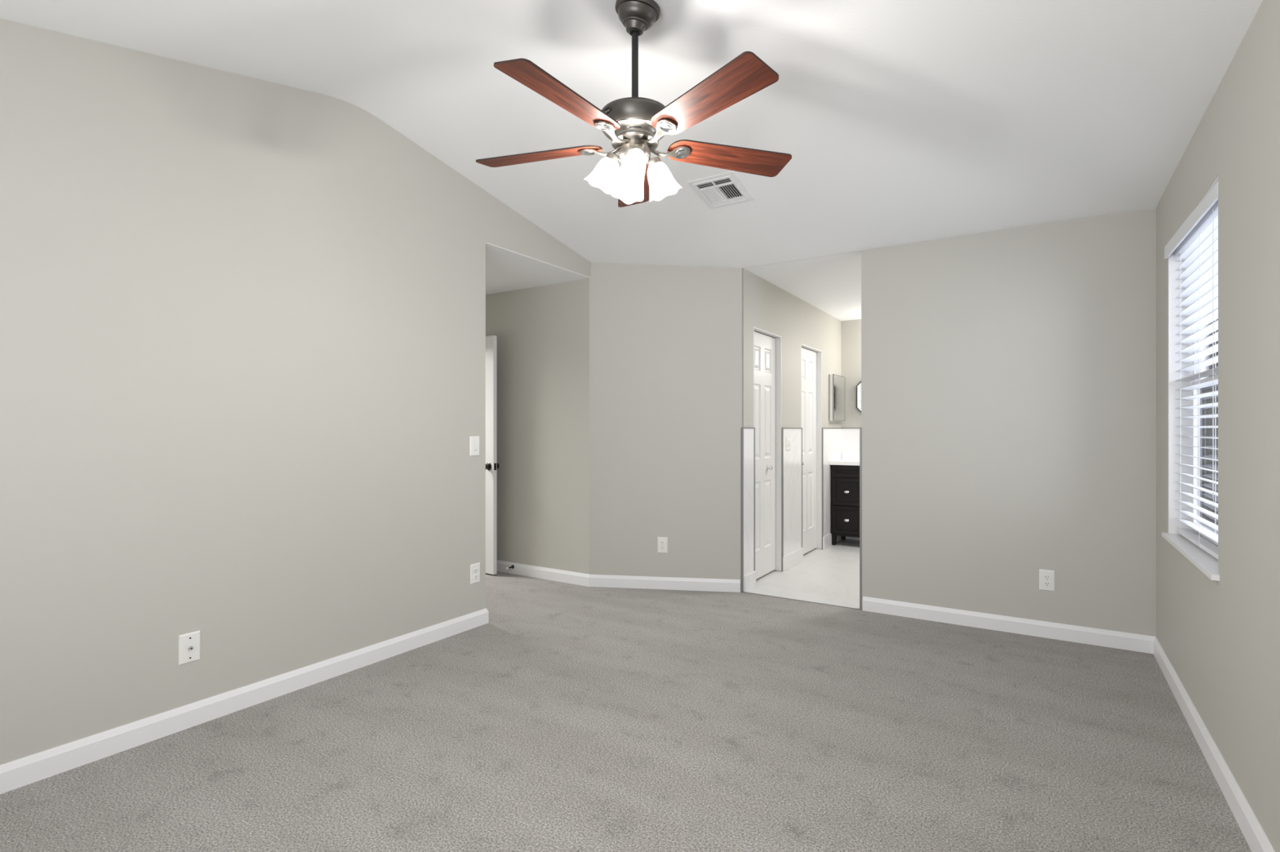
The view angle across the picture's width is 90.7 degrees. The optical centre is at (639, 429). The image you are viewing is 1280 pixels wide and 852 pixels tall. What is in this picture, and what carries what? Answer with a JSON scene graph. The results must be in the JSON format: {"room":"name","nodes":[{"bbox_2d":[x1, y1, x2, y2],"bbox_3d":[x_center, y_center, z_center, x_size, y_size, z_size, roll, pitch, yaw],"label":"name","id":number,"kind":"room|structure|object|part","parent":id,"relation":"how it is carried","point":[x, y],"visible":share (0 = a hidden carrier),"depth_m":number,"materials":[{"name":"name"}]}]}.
{"room":"empty bedroom","nodes":[
{"label":"empty bedroom","id":0,"kind":"room"},
{"bbox_2d":[0,17,590,764],"bbox_3d":[-1.670,-0.214,3.116,0.120,3.028,4.570,0,0,32],"label":"wall","id":1,"kind":"structure","parent":0,"point":[242,318],"depth_m":2.74,"materials":[{"name":"grey paint"}]},
{"bbox_2d":[178,631,199,665],"bbox_3d":[-1.884,0.919,2.648,0.019,0.124,0.080,0,0,32],"label":"plate","id":2,"kind":"object","parent":1,"relation":"attached to","point":[188,643],"visible":1,"depth_m":2.65,"materials":[{"name":"white plastic"}]},
{"bbox_2d":[0,608,488,794],"bbox_3d":[-2.078,1.202,2.720,0.414,0.095,3.464,0,0,32],"label":"baseboard","id":3,"kind":"structure","parent":1,"relation":"attached to","point":[14,775],"depth_m":2.70,"materials":[{"name":"white paint"}]},
{"bbox_2d":[469,435,479,456],"bbox_3d":[-1.040,0.108,3.985,0.011,0.124,0.080,0,0,32],"label":"light switch","id":4,"kind":"object","parent":1,"relation":"attached to","point":[473,441],"visible":1,"depth_m":3.98,"materials":[{"name":"white plastic"}]},
{"bbox_2d":[470,562,479,584],"bbox_3d":[-1.038,0.913,3.989,0.010,0.124,0.080,0,0,32],"label":"wall outlet","id":5,"kind":"object","parent":1,"relation":"attached to","point":[474,568],"visible":1,"depth_m":3.98,"materials":[{"name":"white plastic"}]},
{"bbox_2d":[485,278,589,574],"bbox_3d":[-1.131,0.038,5.558,1.810,2.523,0.120,0,0,32],"label":"wall","id":6,"kind":"structure","parent":0,"point":[542,332],"depth_m":5.27,"materials":[{"name":"grey paint"}]},
{"bbox_2d":[485,242,591,294],"bbox_3d":[-1.449,-1.251,5.049,1.820,0.104,1.370,0,0,32],"label":"ceiling","id":7,"kind":"structure","parent":0,"point":[506,270],"depth_m":4.83,"materials":[{"name":"white paint"}]},
{"bbox_2d":[0,539,1251,851],"bbox_3d":[0.139,1.280,3.922,5.710,0.060,8.130,0,0,32],"label":"floor","id":8,"kind":"structure","parent":0,"point":[576,718],"depth_m":2.46,"materials":[{"name":"grey carpet"}]},
{"bbox_2d":[829,452,859,545],"bbox_3d":[2.687,0.755,6.665,1.234,0.990,0.503,0,0,32],"label":"bathroom vanity","id":9,"kind":"object","parent":8,"relation":"on","point":[845,472],"visible":0.24,"depth_m":6.73,"materials":[{"name":"black wood"}]},
{"bbox_3d":[2.096,1.195,6.825,0.055,0.110,0.050,0,0,32],"label":"leg","id":10,"kind":"part","parent":9,"relation":"part of","materials":[{"name":"black wood"}]},
{"bbox_2d":[829,459,859,466],"bbox_3d":[2.691,0.365,6.670,1.234,0.042,0.490,0,0,32],"label":"countertop","id":11,"kind":"structure","parent":9,"relation":"on","point":[839,462],"depth_m":6.73,"materials":[{"name":"white stone"}]},
{"bbox_3d":[2.572,1.135,6.489,1.220,0.020,0.010,0,0,32],"label":"rail","id":12,"kind":"part","parent":9,"relation":"part of","materials":[{"name":"black wood"}]},
{"bbox_3d":[2.203,0.970,6.716,0.317,0.296,0.020,0,0,32],"label":"drawer","id":13,"kind":"part","parent":9,"relation":"part of","materials":[{"name":"black wood"}]},
{"bbox_3d":[2.203,0.668,6.716,0.317,0.293,0.020,0,0,32],"label":"drawer","id":14,"kind":"part","parent":9,"relation":"part of","materials":[{"name":"black wood"}]},
{"bbox_3d":[2.203,0.455,6.716,0.317,0.120,0.020,0,0,32],"label":"drawer","id":15,"kind":"part","parent":9,"relation":"part of","materials":[{"name":"black wood"}]},
{"bbox_2d":[0,0,1262,268],"bbox_3d":[-0.004,-1.443,2.276,3.834,0.650,5.212,0,0,32],"label":"ceiling","id":16,"kind":"structure","parent":0,"point":[900,122],"depth_m":2.79,"materials":[{"name":"white paint"}]},
{"bbox_2d":[475,0,791,207],"bbox_3d":[-0.044,-1.211,2.331,1.250,0.785,1.206,0,0,32],"label":"ceiling fan","id":17,"kind":"object","parent":16,"relation":"hanging from","point":[634,126],"visible":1,"depth_m":2.27,"materials":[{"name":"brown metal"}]},
{"bbox_3d":[-0.389,-1.068,2.472,0.505,0.006,0.148,0,13,17],"label":"blade","id":18,"kind":"part","parent":17,"relation":"part of","materials":[{"name":"brown wood"}]},
{"bbox_3d":[-0.240,-1.068,2.042,0.148,0.006,0.505,15,9,34],"label":"blade","id":19,"kind":"part","parent":17,"relation":"part of","materials":[{"name":"brown wood"}]},
{"bbox_3d":[-0.150,-0.960,2.405,0.120,0.138,0.133,0,0,-36],"label":"lamp shade","id":20,"kind":"part","parent":17,"relation":"part of","materials":[{"name":"white glass"}]},
{"bbox_3d":[-0.037,-0.916,2.256,0.134,0.195,0.150,0,0,32],"label":"lamp shade","id":21,"kind":"part","parent":17,"relation":"part of","materials":[{"name":"white glass"}]},
{"bbox_3d":[-0.026,-1.068,2.747,0.148,0.006,0.505,-13,0,-1],"label":"blade","id":22,"kind":"part","parent":17,"relation":"part of","materials":[{"name":"brown wood"}]},
{"bbox_3d":[0.097,-0.938,2.399,0.124,0.142,0.129,0,0,32],"label":"lamp shade","id":23,"kind":"part","parent":17,"relation":"part of","materials":[{"name":"white glass"}]},
{"bbox_3d":[0.215,-1.068,2.051,0.148,0.006,0.505,16,-9,-36],"label":"blade","id":24,"kind":"part","parent":17,"relation":"part of","materials":[{"name":"brown wood"}]},
{"bbox_3d":[0.347,-1.068,2.487,0.505,0.006,0.148,0,-13,-19],"label":"blade","id":25,"kind":"part","parent":17,"relation":"part of","materials":[{"name":"brown wood"}]},
{"bbox_2d":[687,171,755,208],"bbox_3d":[0.489,-1.424,3.788,0.293,0.069,0.328,0,0,32],"label":"ceiling vent","id":26,"kind":"object","parent":16,"relation":"in","point":[725,189],"visible":1,"depth_m":3.77,"materials":[{"name":"white metal"}]},
{"bbox_2d":[589,262,742,579],"bbox_3d":[0.200,-0.035,5.000,1.200,2.670,0.143,0,0,9],"label":"wall","id":27,"kind":"structure","parent":0,"point":[665,341],"depth_m":4.93,"materials":[{"name":"grey paint"}]},
{"bbox_2d":[497,560,740,592],"bbox_3d":[-0.586,1.202,5.246,2.819,0.095,0.302,0,0,23],"label":"baseboard","id":28,"kind":"structure","parent":27,"relation":"attached to","point":[549,574],"depth_m":4.97,"materials":[{"name":"white paint"}]},
{"bbox_2d":[657,537,667,553],"bbox_3d":[0.175,0.906,4.927,0.080,0.124,0.010,0,0,8],"label":"wall outlet","id":29,"kind":"object","parent":27,"relation":"attached to","point":[662,542],"visible":1,"depth_m":4.92,"materials":[{"name":"white plastic"}]},
{"bbox_2d":[740,427,743,592],"bbox_3d":[0.784,0.619,4.843,0.016,1.262,0.018,0,0,32],"label":"trim","id":30,"kind":"structure","parent":27,"relation":"attached to","point":[741,428],"depth_m":4.84,"materials":[{"name":"grey metal"}]},
{"bbox_2d":[742,268,841,571],"bbox_3d":[1.498,0.007,6.070,0.120,2.585,2.805,0,0,32],"label":"wall","id":31,"kind":"structure","parent":0,"point":[766,306],"depth_m":5.71,"materials":[{"name":"grey paint"}]},
{"bbox_2d":[743,427,755,591],"bbox_3d":[0.856,0.621,4.928,0.024,1.266,0.214,0,0,32],"label":"wall tile","id":32,"kind":"object","parent":31,"relation":"attached to","point":[749,572],"depth_m":4.92,"materials":[{"name":"stone"}]},
{"bbox_2d":[753,326,781,579],"bbox_3d":[1.024,0.218,5.323,0.120,2.064,0.641,0,0,32],"label":"door","id":33,"kind":"structure","parent":31,"relation":"in","point":[766,345],"depth_m":5.41,"materials":[{"name":"white paint"}]},
{"bbox_2d":[785,436,790,450],"bbox_3d":[1.333,0.132,5.675,0.009,0.124,0.118,0,0,32],"label":"bathroom outlet","id":34,"kind":"object","parent":31,"relation":"attached to","point":[787,438],"visible":1,"depth_m":5.66,"materials":[{"name":"white plastic"}]},
{"bbox_2d":[781,427,803,571],"bbox_3d":[1.399,0.621,5.783,0.024,1.266,0.540,0,0,32],"label":"wall tile","id":35,"kind":"object","parent":31,"relation":"attached to","point":[792,549],"depth_m":5.76,"materials":[{"name":"stone"}]},
{"bbox_2d":[800,343,822,554],"bbox_3d":[1.663,0.218,6.330,0.120,2.064,0.670,0,0,32],"label":"door","id":36,"kind":"structure","parent":31,"relation":"in","point":[811,357],"depth_m":6.44,"materials":[{"name":"white paint"}]},
{"bbox_2d":[822,427,841,549],"bbox_3d":[2.103,0.621,6.891,0.024,1.266,0.752,0,0,32],"label":"wall tile","id":37,"kind":"object","parent":31,"relation":"attached to","point":[831,437],"depth_m":6.75,"materials":[{"name":"stone"}]},
{"bbox_2d":[828,373,844,421],"bbox_3d":[2.178,-0.340,6.980,0.052,0.500,0.460,0,0,32],"label":"medicine cabinet","id":38,"kind":"object","parent":31,"relation":"attached to","point":[836,383],"visible":1,"depth_m":6.86,"materials":[{"name":"white plastic"}]},
{"bbox_3d":[2.195,-0.340,6.969,0.008,0.484,0.444,0,0,32],"label":"mirror door","id":39,"kind":"part","parent":38,"relation":"part of","materials":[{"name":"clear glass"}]},
{"bbox_2d":[744,251,861,320],"bbox_3d":[2.697,-1.285,5.369,2.945,0.100,2.944,0,0,32],"label":"ceiling","id":40,"kind":"structure","parent":0,"point":[832,284],"depth_m":5.28,"materials":[{"name":"white paint"}]},
{"bbox_2d":[841,319,861,540],"bbox_3d":[3.464,0.007,6.554,2.920,2.585,0.120,0,0,32],"label":"wall","id":41,"kind":"structure","parent":0,"point":[851,329],"depth_m":7.16,"materials":[{"name":"grey paint"}]},
{"bbox_2d":[841,427,859,540],"bbox_3d":[3.432,0.619,6.496,2.672,1.262,0.012,0,0,32],"label":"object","id":42,"kind":"structure","parent":41,"relation":"attached to","point":[850,436],"depth_m":7.15,"materials":[{"name":"stone"}]},
{"bbox_2d":[841,452,859,459],"bbox_3d":[2.814,0.302,6.870,1.220,0.084,0.020,0,0,32],"label":"backsplash","id":43,"kind":"structure","parent":41,"relation":"attached to","point":[845,455],"depth_m":7.13,"materials":[{"name":"white"}]},
{"bbox_2d":[856,381,861,412],"bbox_3d":[2.695,-0.362,6.957,0.600,0.600,0.022,0,0,32],"label":"wall mirror","id":44,"kind":"object","parent":41,"relation":"attached to","point":[859,385],"visible":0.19,"depth_m":7.10,"materials":[{"name":"clear glass"}]},
{"bbox_2d":[861,208,1155,636],"bbox_3d":[2.232,-0.005,3.990,1.589,2.610,0.120,0,0,32],"label":"wall","id":45,"kind":"structure","parent":0,"point":[1008,376],"depth_m":3.87,"materials":[{"name":"grey paint"}]},
{"bbox_2d":[742,591,859,609],"bbox_3d":[1.158,1.250,4.603,0.881,0.007,0.014,0,0,32],"label":"trim","id":46,"kind":"structure","parent":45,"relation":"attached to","point":[743,592],"depth_m":4.58,"materials":[{"name":"grey metal"}]},
{"bbox_2d":[859,427,862,609],"bbox_3d":[1.528,0.619,4.371,0.013,1.262,0.016,0,0,32],"label":"trim","id":47,"kind":"structure","parent":45,"relation":"attached to","point":[860,428],"depth_m":4.36,"materials":[{"name":"grey metal"}]},
{"bbox_2d":[1039,568,1054,591],"bbox_3d":[2.437,0.907,3.783,0.080,0.124,0.010,0,0,32],"label":"wall outlet","id":48,"kind":"object","parent":45,"relation":"attached to","point":[1046,578],"visible":1,"depth_m":3.78,"materials":[{"name":"white plastic"}]},
{"bbox_2d":[1043,581,1050,586],"bbox_3d":[2.436,0.926,3.781,0.034,0.027,0.004,0,0,32],"label":"receptacle","id":49,"kind":"object","parent":48,"relation":"attached to","point":[1045,583],"depth_m":3.78,"materials":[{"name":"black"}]},
{"bbox_2d":[1044,574,1050,579],"bbox_3d":[2.436,0.887,3.781,0.034,0.027,0.004,0,0,32],"label":"receptacle","id":50,"kind":"object","parent":48,"relation":"attached to","point":[1046,576],"depth_m":3.78,"materials":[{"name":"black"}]},
{"bbox_2d":[1155,0,1279,851],"bbox_3d":[1.611,-0.025,1.391,0.150,2.650,5.175,0,0,32],"label":"wall","id":51,"kind":"structure","parent":0,"point":[1221,638],"depth_m":2.01,"materials":[{"name":"grey paint"}]},
{"bbox_2d":[862,596,1275,851],"bbox_3d":[0.850,1.202,1.803,1.577,0.095,5.055,0,0,32],"label":"baseboard","id":52,"kind":"structure","parent":51,"relation":"attached to","point":[1255,836],"depth_m":3.58,"materials":[{"name":"white paint"}]},
{"bbox_2d":[1161,176,1219,581],"bbox_3d":[2.426,-0.186,2.700,0.167,1.463,1.110,0,0,32],"label":"window","id":53,"kind":"structure","parent":51,"relation":"in","point":[1206,563],"depth_m":3.14,"materials":[{"name":"white plastic"}]},
{"bbox_3d":[2.409,0.534,2.711,0.127,0.021,1.110,0,0,32],"label":"sill","id":54,"kind":"part","parent":53,"relation":"part of","materials":[{"name":"white paint"}]},
{"bbox_2d":[1164,182,1217,559],"bbox_3d":[2.428,-0.205,2.735,0.092,1.434,1.026,0,0,31],"label":"window blind","id":55,"kind":"object","parent":53,"relation":"attached to","point":[1196,241],"visible":0.59,"depth_m":2.79,"materials":[{"name":"white plastic"}]},
{"bbox_3d":[2.628,-0.182,3.031,0.054,1.375,0.002,0,0,31],"label":"ladder cord","id":56,"kind":"part","parent":55,"relation":"part of","materials":[{"name":"white fabric"}]},
{"bbox_3d":[2.439,0.503,2.718,0.050,0.018,1.008,0,0,31],"label":"rail","id":57,"kind":"part","parent":55,"relation":"part of","materials":[{"name":"white plastic"}]},
{"bbox_3d":[2.434,-0.182,2.711,0.054,1.375,0.002,0,0,31],"label":"ladder cord","id":58,"kind":"part","parent":55,"relation":"part of","materials":[{"name":"white fabric"}]},
{"bbox_3d":[2.268,-0.285,2.501,0.001,1.170,0.009,0,0,31],"label":"lift cord","id":59,"kind":"part","parent":55,"relation":"part of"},
{"bbox_3d":[2.460,0.130,2.679,0.004,0.650,0.930,0,0,32],"label":"pane","id":60,"kind":"part","parent":53,"relation":"part of","materials":[{"name":"clear glass"}]},
{"bbox_3d":[2.481,-0.536,2.665,0.004,0.623,0.930,0,0,32],"label":"pane","id":61,"kind":"part","parent":53,"relation":"part of","materials":[{"name":"clear glass"}]},
{"bbox_3d":[-2.205,0.039,5.443,0.120,2.523,1.225,0,0,32],"label":"wall","id":62,"kind":"structure","parent":0,"visible":0},
{"bbox_2d":[485,335,499,574],"bbox_3d":[-1.527,0.221,5.606,0.769,2.030,0.161,0,0,38],"label":"door","id":63,"kind":"structure","parent":62,"relation":"in","point":[491,465],"depth_m":5.38,"materials":[{"name":"white paint"}]},
{"bbox_3d":[-1.310,0.321,5.372,0.066,0.066,0.063,0,0,38],"label":"knob","id":64,"kind":"part","parent":63,"relation":"part of","materials":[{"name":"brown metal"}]}
]}

